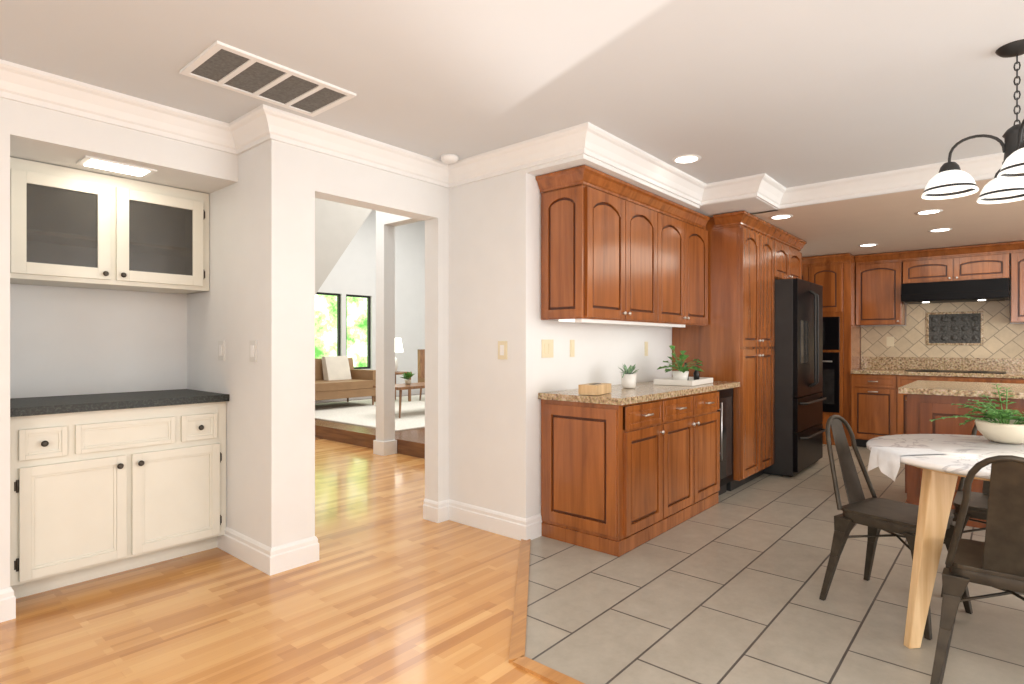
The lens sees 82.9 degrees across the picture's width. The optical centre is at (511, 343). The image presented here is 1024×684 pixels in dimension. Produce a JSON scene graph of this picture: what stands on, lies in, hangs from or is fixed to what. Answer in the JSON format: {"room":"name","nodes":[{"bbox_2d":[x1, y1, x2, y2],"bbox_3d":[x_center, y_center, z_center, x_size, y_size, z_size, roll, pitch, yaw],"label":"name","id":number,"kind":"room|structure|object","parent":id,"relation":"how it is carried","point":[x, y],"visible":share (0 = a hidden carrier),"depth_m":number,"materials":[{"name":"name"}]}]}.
{"room":"kitchen","nodes":[
{"label":"kitchen","id":0,"kind":"room"},
{"bbox_2d":[0,437,551,683],"bbox_3d":[-1.782,1.255,2.527,13.200,0.050,6.700,0,0,41],"label":"floor","id":1,"kind":"structure","parent":0,"point":[392,595],"depth_m":2.66,"materials":[{"name":"brown wood"}]},
{"bbox_2d":[10,389,228,598],"bbox_3d":[-2.241,0.764,3.259,0.644,0.932,1.004,0,0,41],"label":"base cabinet","id":2,"kind":"object","parent":1,"relation":"on","point":[104,484],"visible":0.99,"depth_m":3.02,"materials":[{"name":"beige paint"}]},
{"bbox_2d":[509,539,584,683],"bbox_3d":[1.954,1.224,1.289,5.924,0.012,1.132,0,0,41],"label":"trim","id":3,"kind":"structure","parent":1,"relation":"on","point":[518,635],"depth_m":2.43,"materials":[{"name":"brown wood"}]},
{"bbox_2d":[315,394,424,458],"bbox_3d":[-0.548,1.175,9.120,6.460,0.210,4.900,0,0,41],"label":"floor","id":4,"kind":"structure","parent":0,"point":[411,442],"depth_m":7.08,"materials":[{"name":"brown wood"}]},
{"bbox_2d":[315,356,375,404],"bbox_3d":[-3.308,0.632,9.586,0.950,0.840,2.000,0,0,41],"label":"sofa","id":5,"kind":"object","parent":4,"relation":"on","point":[336,377],"visible":0.49,"depth_m":9.91,"materials":[{"name":"brown fabric"}]},
{"bbox_2d":[315,394,424,430],"bbox_3d":[-1.439,1.063,9.855,3.650,0.012,4.150,0,0,41],"label":"rug","id":6,"kind":"object","parent":4,"relation":"on","point":[354,412],"depth_m":8.95,"materials":[{"name":"white carpet"}]},
{"bbox_2d":[374,371,411,401],"bbox_3d":[-2.191,0.782,10.629,0.500,0.540,0.500,0,0,41],"label":"side table","id":7,"kind":"object","parent":6,"relation":"on","point":[397,372],"depth_m":10.64,"materials":[{"name":"brown wood"}]},
{"bbox_2d":[395,338,402,371],"bbox_3d":[-2.191,0.200,10.629,0.400,0.620,0.400,0,0,41],"label":"lamp","id":8,"kind":"object","parent":7,"relation":"on","point":[398,343],"depth_m":10.54,"materials":[{"name":"white fabric"}]},
{"bbox_2d":[373,382,424,417],"bbox_3d":[-1.434,0.833,8.828,0.600,0.442,1.200,0,0,41],"label":"coffee table","id":9,"kind":"object","parent":6,"relation":"on","point":[419,385],"depth_m":8.35,"materials":[{"name":"brown wood"}]},
{"bbox_2d":[400,372,413,384],"bbox_3d":[-1.448,0.509,8.876,0.303,0.201,0.565,0,0,41],"label":"decor","id":10,"kind":"object","parent":9,"relation":"on","point":[407,375],"depth_m":8.71,"materials":[{"name":"green plant"}]},
{"bbox_2d":[418,349,424,399],"bbox_3d":[-1.374,0.578,10.888,0.700,0.951,0.600,0,0,41],"label":"accent chair","id":11,"kind":"object","parent":6,"relation":"on","point":[421,352],"depth_m":10.86,"materials":[{"name":"brown wood"}]},
{"bbox_2d":[0,0,1023,256],"bbox_3d":[-0.183,-1.980,4.383,13.200,1.780,11.600,0,0,41],"label":"ceiling","id":12,"kind":"structure","parent":0,"point":[794,93],"depth_m":2.61,"materials":[{"name":"paint"}]},
{"bbox_2d":[179,41,356,116],"bbox_3d":[-1.131,-1.224,2.731,0.400,0.012,0.660,0,0,41],"label":"ceiling vent grille","id":13,"kind":"object","parent":12,"relation":"attached to","point":[223,65],"depth_m":2.69,"materials":[{"name":"white metal"}]},
{"bbox_2d":[441,154,458,163],"bbox_3d":[-0.410,-1.213,3.813,0.120,0.035,0.120,0,0,41],"label":"smoke detector","id":14,"kind":"object","parent":12,"relation":"attached to","point":[446,158],"depth_m":3.78,"materials":[{"name":"white plastic"}]},
{"bbox_2d":[921,39,1023,203],"bbox_3d":[2.092,-0.940,2.402,0.520,0.580,0.520,0,0,-14],"label":"pendant chandelier","id":15,"kind":"object","parent":12,"relation":"hanging from","point":[1007,185],"visible":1,"depth_m":2.45,"materials":[{"name":"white glass"}]},
{"bbox_2d":[0,97,1023,589],"bbox_3d":[-0.183,-0.920,4.383,13.500,4.300,11.900,0,0,41],"label":"wall","id":16,"kind":"structure","parent":0,"point":[454,273],"depth_m":3.63,"materials":[{"name":"paint"}]},
{"bbox_2d":[10,157,208,293],"bbox_3d":[-2.332,-0.632,3.337,0.404,0.605,1.004,0,0,41],"label":"upper cabinet","id":17,"kind":"object","parent":16,"relation":"attached to","point":[69,227],"visible":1,"depth_m":3.19,"materials":[{"name":"beige paint"}]},
{"bbox_2d":[76,155,156,177],"bbox_3d":[-2.085,-0.932,3.065,0.180,0.013,0.320,0,0,41],"label":"recessed light","id":18,"kind":"object","parent":16,"relation":"in","point":[89,161],"visible":1,"depth_m":3.04,"materials":[{"name":"white plastic"}]},
{"bbox_2d":[218,341,224,360],"label":"switch plates","id":19,"kind":"object","parent":16,"relation":"attached to","point":[221,344],"depth_m":3.48,"materials":[{"name":"white plastic"}]},
{"bbox_2d":[249,341,256,361],"label":"switch plates","id":20,"kind":"object","parent":16,"relation":"attached to","point":[252,344],"depth_m":3.22,"materials":[{"name":"white plastic"}]},
{"bbox_2d":[316,292,369,368],"bbox_3d":[-3.240,-0.230,11.044,0.050,1.440,1.260,0,0,41],"label":"window frames","id":21,"kind":"structure","parent":16,"relation":"in","point":[317,293],"depth_m":11.09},
{"bbox_2d":[0,59,1003,622],"bbox_3d":[0.643,0.000,2.635,10.307,2.460,3.763,0,0,-6],"label":"trim","id":22,"kind":"structure","parent":16,"relation":"attached to","point":[19,83],"depth_m":3.44,"materials":[{"name":"white wood"}]},
{"bbox_2d":[498,341,506,358],"label":"switch plates","id":23,"kind":"object","parent":16,"relation":"attached to","point":[502,345],"depth_m":3.73,"materials":[{"name":"beige plastic"}]},
{"bbox_2d":[542,340,552,357],"label":"switch plates","id":24,"kind":"object","parent":16,"relation":"attached to","point":[547,348],"depth_m":3.78,"materials":[{"name":"beige plastic"}]},
{"bbox_2d":[570,340,574,356],"label":"switch plates","id":25,"kind":"object","parent":16,"relation":"attached to","point":[572,342],"depth_m":3.99,"materials":[{"name":"beige plastic"}]},
{"bbox_2d":[536,165,709,327],"bbox_3d":[0.928,-0.599,4.308,0.374,0.933,1.952,0,0,41],"label":"upper cabinet","id":26,"kind":"object","parent":16,"relation":"attached to","point":[614,250],"depth_m":3.81,"materials":[{"name":"brown wood"}]},
{"bbox_2d":[645,342,647,355],"label":"switch plates","id":27,"kind":"object","parent":16,"relation":"attached to","point":[646,343],"depth_m":4.80,"materials":[{"name":"beige plastic"}]},
{"bbox_2d":[772,228,806,279],"bbox_3d":[2.552,0.074,5.977,0.654,2.312,0.987,0,0,41],"label":"upper cabinet","id":28,"kind":"object","parent":16,"relation":"attached to","point":[787,247],"visible":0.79,"depth_m":5.72,"materials":[{"name":"brown wood"}]},
{"bbox_2d":[855,241,1023,325],"bbox_3d":[6.216,-0.656,5.607,5.006,0.852,0.384,0,0,41],"label":"upper cabinet","id":29,"kind":"object","parent":16,"relation":"attached to","point":[880,277],"visible":0.98,"depth_m":6.67,"materials":[{"name":"brown wood"}]},
{"bbox_2d":[901,278,1008,303],"bbox_3d":[5.009,-0.586,6.572,0.945,0.219,0.497,0,0,41],"label":"range hood","id":30,"kind":"object","parent":16,"relation":"attached to","point":[997,289],"visible":1,"depth_m":6.39,"materials":[{"name":"black metal"}]},
{"bbox_2d":[525,444,1023,683],"bbox_3d":[3.828,1.255,3.444,5.900,0.050,6.784,0,0,41],"label":"floor","id":31,"kind":"structure","parent":0,"point":[730,593],"depth_m":2.74,"materials":[{"name":"grey tile"}]},
{"bbox_2d":[538,381,739,556],"bbox_3d":[1.031,0.771,4.238,0.621,0.918,1.926,0,0,41],"label":"base cabinet","id":32,"kind":"object","parent":31,"relation":"on","point":[622,468],"depth_m":3.61,"materials":[{"name":"brown wood"}]},
{"bbox_2d":[578,383,610,394],"bbox_3d":[0.519,0.279,3.619,0.120,0.063,0.230,0,0,33],"label":"box","id":33,"kind":"object","parent":32,"relation":"on","point":[590,388],"visible":1,"depth_m":3.54,"materials":[{"name":"beige wood"}]},
{"bbox_2d":[618,363,638,387],"bbox_3d":[0.811,0.223,4.085,0.182,0.173,0.125,0,0,-28],"label":"succulent","id":34,"kind":"object","parent":32,"relation":"on","point":[628,379],"visible":1,"depth_m":4.06,"materials":[{"name":"white ceramic"}]},
{"bbox_2d":[654,345,712,385],"bbox_3d":[1.349,0.160,4.543,0.400,0.301,0.516,0,0,41],"label":"tray","id":35,"kind":"object","parent":32,"relation":"on","point":[681,377],"visible":1,"depth_m":4.44,"materials":[{"name":"white ceramic"}]},
{"bbox_2d":[672,211,777,490],"bbox_3d":[1.932,0.074,5.258,0.654,2.312,0.902,0,0,41],"label":"pantry","id":36,"kind":"object","parent":31,"relation":"on","point":[736,344],"depth_m":4.93,"materials":[{"name":"brown wood"}]},
{"bbox_2d":[717,388,732,494],"bbox_3d":[1.517,0.794,4.823,0.594,0.872,0.397,0,0,41],"label":"wine cooler","id":37,"kind":"object","parent":31,"relation":"on","point":[725,395],"visible":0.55,"depth_m":4.68,"materials":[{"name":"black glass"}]},
{"bbox_2d":[763,278,826,475],"bbox_3d":[2.618,0.315,5.883,0.878,1.830,0.930,0,0,41],"label":"refrigerator","id":38,"kind":"object","parent":31,"relation":"on","point":[798,303],"visible":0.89,"depth_m":5.38,"materials":[{"name":"black metal"}]},
{"bbox_2d":[802,253,860,446],"bbox_3d":[3.901,0.074,7.402,0.836,2.312,0.687,0,0,41],"label":"oven tower","id":39,"kind":"object","parent":31,"relation":"on","point":[836,273],"visible":0.36,"depth_m":7.03,"materials":[{"name":"brown wood"}]},
{"bbox_2d":[819,415,972,639],"bbox_3d":[1.779,0.795,2.744,0.446,0.870,0.518,0,0,-33],"label":"dining chair","id":40,"kind":"object","parent":31,"relation":"on","point":[890,516],"visible":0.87,"depth_m":2.77,"materials":[{"name":"black metal"}]},
{"bbox_2d":[851,300,1023,446],"bbox_3d":[6.129,0.372,5.506,5.006,1.715,0.651,0,0,41],"label":"base cabinet","id":41,"kind":"object","parent":31,"relation":"on","point":[955,341],"visible":0.56,"depth_m":6.74,"materials":[{"name":"brown wood"}]},
{"bbox_2d":[866,434,1023,648],"bbox_3d":[2.089,0.843,2.424,1.040,0.775,1.040,0,0,41],"label":"dining table","id":42,"kind":"object","parent":31,"relation":"on","point":[940,474],"visible":0.81,"depth_m":2.35,"materials":[{"name":"stone"}]},
{"bbox_2d":[868,447,946,481],"bbox_3d":[1.669,0.507,2.443,0.252,0.115,0.206,0,0,3],"label":"napkin","id":43,"kind":"object","parent":42,"relation":"on","point":[887,459],"visible":1,"depth_m":2.43,"materials":[{"name":"fabric"}]},
{"bbox_2d":[930,384,1023,443],"bbox_3d":[2.241,0.323,2.679,0.419,0.260,0.509,0,0,-23],"label":"bowl","id":44,"kind":"object","parent":42,"relation":"on","point":[1003,429],"visible":1,"depth_m":2.65,"materials":[{"name":"beige ceramic"}]},
{"bbox_2d":[898,380,1023,527],"bbox_3d":[4.144,0.771,3.686,2.695,0.918,1.125,0,0,41],"label":"kitchen island","id":45,"kind":"object","parent":31,"relation":"on","point":[926,401],"visible":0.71,"depth_m":4.03,"materials":[{"name":"brown wood"}]},
{"bbox_2d":[930,455,1023,683],"bbox_3d":[1.778,0.795,2.063,0.446,0.870,0.518,0,0,41],"label":"dining chair","id":46,"kind":"object","parent":31,"relation":"on","point":[997,562],"visible":1,"depth_m":1.97,"materials":[{"name":"black metal"}]},
{"bbox_2d":[941,412,1020,596],"bbox_3d":[2.422,0.795,2.871,0.446,0.870,0.518,0,0,41],"label":"dining chair","id":47,"kind":"object","parent":31,"relation":"on","point":[978,505],"visible":0.28,"depth_m":2.84,"materials":[{"name":"black metal"}]},
{"label":"outside","id":48,"kind":"structure","parent":0,"visible":0},
{"bbox_2d":[315,295,366,366],"bbox_3d":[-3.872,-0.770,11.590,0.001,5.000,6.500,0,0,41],"label":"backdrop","id":49,"kind":"structure","parent":48,"point":[325,305],"depth_m":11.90,"materials":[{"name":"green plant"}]}
]}

